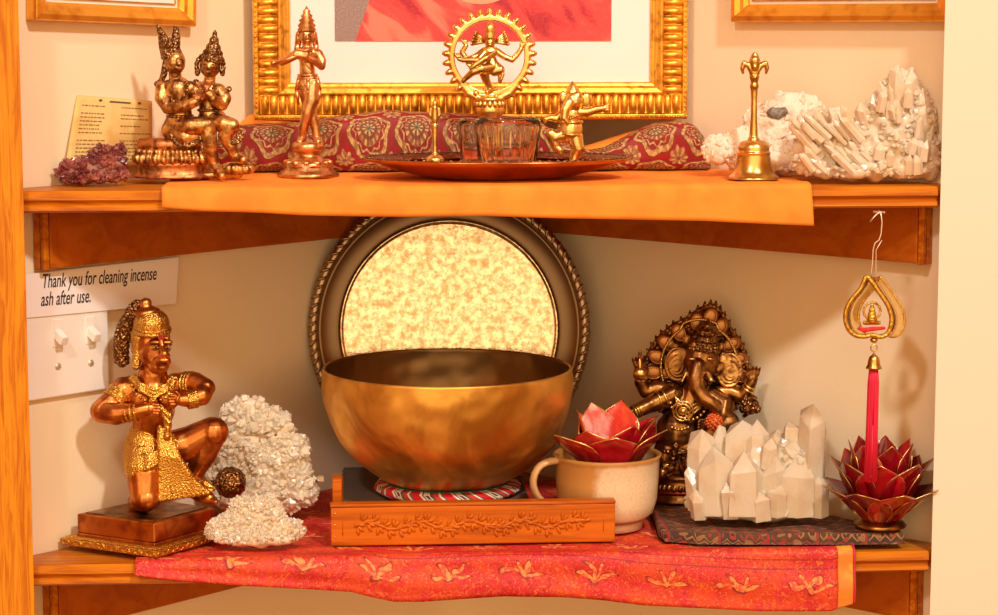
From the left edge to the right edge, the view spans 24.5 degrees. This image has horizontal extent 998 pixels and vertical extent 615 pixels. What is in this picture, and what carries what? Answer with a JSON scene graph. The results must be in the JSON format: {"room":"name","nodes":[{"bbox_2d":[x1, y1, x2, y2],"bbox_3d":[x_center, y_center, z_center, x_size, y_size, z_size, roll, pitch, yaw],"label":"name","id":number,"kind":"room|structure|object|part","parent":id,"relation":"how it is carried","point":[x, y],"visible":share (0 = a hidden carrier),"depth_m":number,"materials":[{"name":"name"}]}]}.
{"room":"prayer room","nodes":[
{"label":"prayer room","id":0,"kind":"room"},
{"bbox_2d":[18,0,459,614],"bbox_3d":[-0.253,-0.051,2.335,0.050,1.500,0.679,6,10,41],"label":"wall","id":1,"kind":"structure","parent":0,"point":[238,319],"depth_m":2.24,"materials":[{"name":"beige paint"}]},
{"bbox_2d":[27,310,108,400],"bbox_3d":[-0.396,0.026,2.127,0.018,0.112,0.096,6,10,41],"label":"switch plate","id":2,"kind":"object","parent":1,"relation":"attached to","point":[68,353],"visible":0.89,"depth_m":2.13,"materials":[{"name":"white plastic"}]},
{"bbox_3d":[-0.404,0.027,2.116,0.016,0.014,0.008,6,10,41],"label":"toggle lever","id":3,"kind":"part","parent":2,"relation":"part of","materials":[{"name":"white plastic"}]},
{"bbox_3d":[-0.379,0.025,2.145,0.016,0.014,0.008,6,10,41],"label":"toggle lever","id":4,"kind":"part","parent":2,"relation":"part of","materials":[{"name":"white plastic"}]},
{"bbox_2d":[26,257,178,317],"bbox_3d":[-0.370,-0.018,2.155,0.001,0.045,0.184,6,10,41],"label":"paper sign","id":5,"kind":"object","parent":1,"relation":"attached to","point":[114,286],"visible":1,"depth_m":2.15,"materials":[{"name":"white paper"}]},
{"bbox_2d":[26,0,195,26],"bbox_3d":[-0.354,-0.363,2.126,0.014,0.207,0.200,6,10,41],"label":"picture frame","id":6,"kind":"object","parent":1,"relation":"attached to","point":[137,12],"visible":1,"depth_m":2.13,"materials":[{"name":"gold"}]},
{"bbox_2d":[23,175,940,270],"bbox_3d":[-0.028,-0.099,2.300,0.880,0.076,0.458,-1,8,-4],"label":"corner shelf","id":7,"kind":"object","parent":1,"relation":"attached to","point":[74,224],"visible":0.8,"depth_m":2.17,"materials":[{"name":"brown wood"}]},
{"bbox_3d":[-0.416,-0.062,2.092,0.015,0.056,0.006,6,10,41],"label":"moulding","id":8,"kind":"part","parent":7,"relation":"part of","materials":[{"name":"brown wood"}]},
{"bbox_2d":[53,141,131,184],"bbox_3d":[-0.371,-0.132,2.099,0.072,0.039,0.032,0,7,0],"label":"cluster","id":9,"kind":"object","parent":7,"relation":"on","point":[103,163],"visible":1,"depth_m":2.09,"materials":[{"name":"purple stone"}]},
{"bbox_2d":[67,95,151,166],"bbox_3d":[-0.363,-0.164,2.146,0.008,0.070,0.111,6,10,41],"label":"paper note","id":10,"kind":"object","parent":7,"relation":"on","point":[104,120],"visible":0.73,"depth_m":2.15,"materials":[{"name":"brown paper"}]},
{"bbox_3d":[-0.012,-0.098,2.077,0.826,0.020,0.013,-1,8,-4],"label":"moulding","id":11,"kind":"part","parent":7,"relation":"part of","materials":[{"name":"brown wood"}]},
{"bbox_2d":[162,168,813,225],"bbox_3d":[-0.016,-0.107,2.189,0.587,0.040,0.254,-1,8,-4],"label":"cloth","id":12,"kind":"object","parent":7,"relation":"on","point":[707,194],"visible":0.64,"depth_m":2.07,"materials":[{"name":"fabric"}]},
{"bbox_2d":[132,24,254,179],"bbox_3d":[-0.286,-0.189,2.125,0.111,0.144,0.051,2,8,17],"label":"statue","id":13,"kind":"object","parent":12,"relation":"on","point":[180,154],"visible":1,"depth_m":2.12,"materials":[{"name":"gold metal"}]},
{"bbox_3d":[-0.303,-0.232,2.119,0.024,0.057,0.020,0,7,0],"label":"horned crown","id":14,"kind":"part","parent":13,"relation":"part of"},
{"bbox_2d":[137,138,201,148],"bbox_3d":[-0.306,-0.153,2.136,0.061,0.010,0.036,0,7,0],"label":"statue base","id":15,"kind":"object","parent":13,"relation":"on","point":[143,143],"depth_m":2.12,"materials":[{"name":"gold metal"}]},
{"bbox_3d":[-0.265,-0.234,2.119,0.025,0.043,0.024,-6,10,-41],"label":"halo crown","id":16,"kind":"part","parent":13,"relation":"part of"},
{"bbox_2d":[270,6,339,178],"bbox_3d":[-0.181,-0.204,2.166,0.055,0.160,0.055,3,8,22],"label":"statuette","id":17,"kind":"object","parent":12,"relation":"on","point":[307,162],"visible":1,"depth_m":2.16,"materials":[{"name":"brown metal"}]},
{"bbox_3d":[-0.180,-0.271,2.157,0.017,0.025,0.017,-5,9,-33],"label":"crown","id":18,"kind":"part","parent":17,"relation":"part of","materials":[{"name":"brown metal"}]},
{"bbox_2d":[239,114,634,148],"bbox_3d":[-0.043,-0.167,2.293,0.434,0.054,0.038,-1,8,-4],"label":"folded cloth","id":19,"kind":"object","parent":12,"relation":"on","point":[249,119],"visible":0.08,"depth_m":2.29,"materials":[{"name":"fabric"}]},
{"bbox_2d":[252,0,687,119],"bbox_3d":[-0.027,-0.454,2.247,0.430,0.540,0.018,-1,8,-4],"label":"picture frame","id":20,"kind":"object","parent":19,"relation":"on","point":[631,56],"visible":0.67,"depth_m":2.28,"materials":[{"name":"gold metal"}]},
{"bbox_2d":[335,0,611,40],"bbox_3d":[-0.025,-0.464,2.250,0.274,0.403,0.002,-1,8,-4],"label":"print","id":21,"kind":"object","parent":20,"relation":"attached to","point":[355,20],"depth_m":2.27,"materials":[{"name":"red"}]},
{"bbox_2d":[218,110,710,171],"bbox_3d":[-0.033,-0.164,2.251,0.481,0.059,0.044,-1,8,-4],"label":"cloth","id":22,"kind":"object","parent":12,"relation":"on","point":[346,139],"visible":0.5,"depth_m":2.23,"materials":[{"name":"red fabric"}]},
{"bbox_2d":[362,151,631,179],"bbox_3d":[-0.002,-0.132,2.155,0.253,0.021,0.152,0,7,-2],"label":"copper tray","id":23,"kind":"object","parent":12,"relation":"on","point":[548,165],"visible":0.87,"depth_m":2.11,"materials":[{"name":"orange metal"}]},
{"bbox_2d":[426,100,443,160],"bbox_3d":[-0.060,-0.162,2.152,0.025,0.065,0.025,0,7,0],"label":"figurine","id":24,"kind":"object","parent":23,"relation":"on","point":[434,113],"visible":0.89,"depth_m":2.15,"materials":[{"name":"gold metal"}]},
{"bbox_3d":[-0.060,-0.168,2.152,0.012,0.052,0.007,0,7,0],"label":"handle","id":25,"kind":"part","parent":24,"relation":"part of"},
{"bbox_2d":[459,119,477,161],"bbox_3d":[-0.024,-0.154,2.166,0.029,0.045,0.029,0,7,0],"label":"glass tumbler","id":26,"kind":"object","parent":23,"relation":"on","point":[468,149],"visible":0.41,"depth_m":2.15,"materials":[{"name":"clear glass"}]},
{"bbox_2d":[442,8,536,117],"bbox_3d":[-0.009,-0.212,2.194,0.090,0.146,0.031,0,7,0],"label":"statue","id":27,"kind":"object","parent":23,"relation":"on","point":[489,101],"visible":1,"depth_m":2.19,"materials":[{"name":"gold metal"}]},
{"bbox_3d":[-0.009,-0.263,2.184,0.011,0.016,0.011,0,7,0],"label":"crown","id":28,"kind":"part","parent":27,"relation":"part of","materials":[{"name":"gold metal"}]},
{"bbox_2d":[474,117,541,161],"bbox_3d":[0.008,-0.151,2.131,0.063,0.048,0.063,0,7,0],"label":"glass tumbler","id":29,"kind":"object","parent":23,"relation":"on","point":[504,139],"visible":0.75,"depth_m":2.11,"materials":[{"name":"clear glass"}]},
{"bbox_2d":[543,81,609,160],"bbox_3d":[0.072,-0.171,2.156,0.062,0.082,0.028,0,7,0],"label":"elephant figurine","id":30,"kind":"object","parent":23,"relation":"on","point":[575,105],"visible":0.98,"depth_m":2.15,"materials":[{"name":"gold metal"}]},
{"bbox_3d":[0.069,-0.205,2.152,0.015,0.014,0.015,0,7,0],"label":"crown","id":31,"kind":"part","parent":30,"relation":"part of","materials":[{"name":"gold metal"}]},
{"bbox_2d":[727,52,778,180],"bbox_3d":[0.236,-0.178,2.127,0.049,0.117,0.049,0,7,0],"label":"bell","id":32,"kind":"object","parent":12,"relation":"on","point":[753,161],"visible":1,"depth_m":2.12,"materials":[{"name":"gold metal"}]},
{"bbox_3d":[0.236,-0.195,2.125,0.027,0.083,0.012,0,7,0],"label":"handle","id":33,"kind":"part","parent":32,"relation":"part of","materials":[{"name":"gold metal"}]},
{"bbox_2d":[700,90,840,175],"bbox_3d":[0.265,-0.165,2.176,0.150,0.080,0.050,0,7,0],"label":"rock","id":34,"kind":"object","parent":12,"relation":"on","point":[773,115],"visible":0.52,"depth_m":2.16,"materials":[{"name":"white stone"}]},
{"bbox_2d":[788,65,941,182],"bbox_3d":[0.339,-0.170,2.124,0.147,0.109,0.045,0,7,0],"label":"cluster","id":35,"kind":"object","parent":7,"relation":"on","point":[893,135],"visible":1,"depth_m":2.11,"materials":[{"name":"white stone"}]},
{"bbox_2d":[843,211,905,482],"bbox_3d":[0.341,0.036,2.087,0.054,0.249,0.031,-6,10,-40],"label":"hanging ornament","id":36,"kind":"object","parent":7,"relation":"hanging from","point":[851,314],"visible":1,"depth_m":2.08,"materials":[{"name":"gold metal"}]},
{"bbox_3d":[0.396,-0.068,2.138,0.006,0.056,0.015,6,10,41],"label":"moulding","id":37,"kind":"part","parent":7,"relation":"part of","materials":[{"name":"brown wood"}]},
{"bbox_2d":[33,472,931,614],"bbox_3d":[-0.028,0.238,2.345,0.880,0.076,0.458,-1,8,-4],"label":"corner shelf","id":38,"kind":"object","parent":1,"relation":"attached to","point":[74,580],"visible":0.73,"depth_m":2.15,"materials":[{"name":"brown wood"}]},
{"bbox_3d":[-0.416,0.276,2.137,0.015,0.056,0.006,6,10,41],"label":"moulding","id":39,"kind":"part","parent":38,"relation":"part of","materials":[{"name":"brown wood"}]},
{"bbox_3d":[-0.012,0.240,2.121,0.826,0.020,0.013,-1,8,-4],"label":"moulding","id":40,"kind":"part","parent":38,"relation":"part of","materials":[{"name":"brown wood"}]},
{"bbox_2d":[135,480,855,610],"bbox_3d":[-0.011,0.233,2.274,0.663,0.060,0.342,-1,8,-4],"label":"cloth","id":41,"kind":"object","parent":38,"relation":"on","point":[638,568],"visible":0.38,"depth_m":2.12,"materials":[{"name":"red fabric"}]},
{"bbox_2d":[60,298,245,557],"bbox_3d":[-0.318,0.104,2.148,0.113,0.230,0.149,6,10,41],"label":"statue","id":42,"kind":"object","parent":41,"relation":"on","point":[156,456],"visible":0.98,"depth_m":2.13,"materials":[{"name":"gold metal"}]},
{"bbox_3d":[-0.291,0.133,2.136,0.054,0.092,0.025,-2,8,-13],"label":"gold sash","id":43,"kind":"part","parent":42,"relation":"part of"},
{"bbox_2d":[204,494,306,548],"bbox_3d":[-0.226,0.197,2.131,0.096,0.049,0.048,0,7,0],"label":"cluster","id":44,"kind":"object","parent":41,"relation":"on","point":[258,521],"visible":1,"depth_m":2.12,"materials":[{"name":"white stone"}]},
{"bbox_2d":[204,394,323,515],"bbox_3d":[-0.230,0.145,2.247,0.118,0.121,0.057,0,7,0],"label":"cluster","id":45,"kind":"object","parent":41,"relation":"on","point":[263,442],"visible":0.66,"depth_m":2.24,"materials":[{"name":"white stone"}]},
{"bbox_2d":[332,467,528,501],"bbox_3d":[-0.069,0.174,2.284,0.192,0.058,0.229,-1,8,-4],"label":"stand","id":46,"kind":"object","parent":41,"relation":"on","point":[355,483],"visible":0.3,"depth_m":2.27,"materials":[{"name":"black wood"}]},
{"bbox_2d":[373,478,520,500],"bbox_3d":[-0.051,0.175,2.263,0.146,0.013,0.146,-1,8,-4],"label":"cushion","id":47,"kind":"object","parent":46,"relation":"on","point":[509,488],"visible":0.46,"depth_m":2.21,"materials":[{"name":"fabric"}]},
{"bbox_2d":[321,348,573,491],"bbox_3d":[-0.051,0.117,2.256,0.246,0.118,0.245,-1,8,-10],"label":"bowl","id":48,"kind":"object","parent":47,"relation":"on","point":[435,419],"visible":0.99,"depth_m":2.17,"materials":[{"name":"brown metal"}]},
{"bbox_2d":[308,216,590,398],"bbox_3d":[-0.051,0.022,2.373,0.291,0.289,0.049,0,7,-2],"label":"tray","id":49,"kind":"object","parent":46,"relation":"on","point":[469,282],"visible":0.43,"depth_m":2.38,"materials":[{"name":"brown"}]},
{"bbox_2d":[330,498,615,545],"bbox_3d":[-0.024,0.201,2.151,0.267,0.040,0.015,-1,8,-4],"label":"box","id":50,"kind":"object","parent":41,"relation":"on","point":[486,521],"visible":1,"depth_m":2.14,"materials":[{"name":"orange wood"}]},
{"bbox_3d":[-0.024,0.182,2.149,0.267,0.003,0.014,-1,8,-4],"label":"lid","id":51,"kind":"part","parent":50,"relation":"part of","materials":[{"name":"brown wood"}]},
{"bbox_2d":[530,447,661,533],"bbox_3d":[0.102,0.176,2.213,0.105,0.073,0.114,5,9,31],"label":"mug","id":52,"kind":"object","parent":41,"relation":"on","point":[633,486],"visible":0.57,"depth_m":2.18,"materials":[{"name":"ceramic"}]},
{"bbox_3d":[0.046,0.171,2.197,0.035,0.055,0.011,-3,8,-24],"label":"handle","id":53,"kind":"part","parent":52,"relation":"part of","materials":[{"name":"beige ceramic"}]},
{"bbox_2d":[553,400,667,462],"bbox_3d":[0.104,0.147,2.210,0.110,0.108,0.107,-1,8,-4],"label":"candle holder","id":54,"kind":"object","parent":52,"relation":"in","point":[614,434],"visible":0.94,"depth_m":2.19,"materials":[{"name":"red metal"}]},
{"bbox_2d":[650,503,904,544],"bbox_3d":[0.260,0.204,2.228,0.227,0.012,0.184,-1,8,-4],"label":"patterned cloth","id":55,"kind":"object","parent":41,"relation":"on","point":[673,523],"visible":0.64,"depth_m":2.15,"materials":[{"name":"fabric"}]},
{"bbox_2d":[630,299,760,505],"bbox_3d":[0.188,0.094,2.259,0.141,0.200,0.058,0,7,2],"label":"statue","id":56,"kind":"object","parent":55,"relation":"on","point":[696,372],"visible":0.91,"depth_m":2.26,"materials":[{"name":"brown metal"}]},
{"bbox_3d":[0.201,0.028,2.257,0.033,0.036,0.034,0,7,0],"label":"crown","id":57,"kind":"part","parent":56,"relation":"part of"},
{"bbox_2d":[683,404,828,522],"bbox_3d":[0.244,0.148,2.176,0.139,0.115,0.062,0,7,0],"label":"cluster","id":58,"kind":"object","parent":55,"relation":"on","point":[745,472],"visible":1,"depth_m":2.16,"materials":[{"name":"milky white quartz"}]},
{"bbox_2d":[823,434,938,530],"bbox_3d":[0.358,0.164,2.156,0.107,0.082,0.107,-5,9,-35],"label":"candle holder","id":59,"kind":"object","parent":55,"relation":"on","point":[881,505],"visible":0.95,"depth_m":2.13,"materials":[{"name":"red metal"}]},
{"bbox_3d":[0.396,0.270,2.182,0.006,0.056,0.015,6,10,41],"label":"moulding","id":60,"kind":"part","parent":38,"relation":"part of","materials":[{"name":"brown wood"}]},
{"bbox_2d":[460,0,944,614],"bbox_3d":[0.191,-0.054,2.365,0.679,1.500,0.050,6,10,41],"label":"wall","id":61,"kind":"structure","parent":0,"point":[787,309],"depth_m":2.26,"materials":[{"name":"beige paint"}]},
{"bbox_2d":[731,0,944,21],"bbox_3d":[0.322,-0.370,2.165,0.244,0.200,0.014,6,10,41],"label":"picture frame","id":62,"kind":"object","parent":61,"relation":"attached to","point":[741,10],"visible":0.91,"depth_m":2.17,"materials":[{"name":"gold"}]},
{"bbox_2d":[930,0,997,614],"bbox_3d":[0.743,-0.025,2.137,0.685,1.500,0.017,-1,8,-4],"label":"wall","id":63,"kind":"structure","parent":0,"point":[964,555],"depth_m":2.11,"materials":[{"name":"beige paint"}]},
{"bbox_3d":[-0.812,-0.010,2.030,0.598,1.500,0.016,-1,8,-4],"label":"wall","id":64,"kind":"structure","parent":0,"visible":0},
{"bbox_2d":[0,0,34,614],"bbox_3d":[-0.466,-0.013,2.050,0.091,1.500,0.024,-1,8,-4],"label":"trim","id":65,"kind":"structure","parent":64,"relation":"attached to","point":[16,535],"depth_m":2.05,"materials":[{"name":"orange wood"}]}
]}

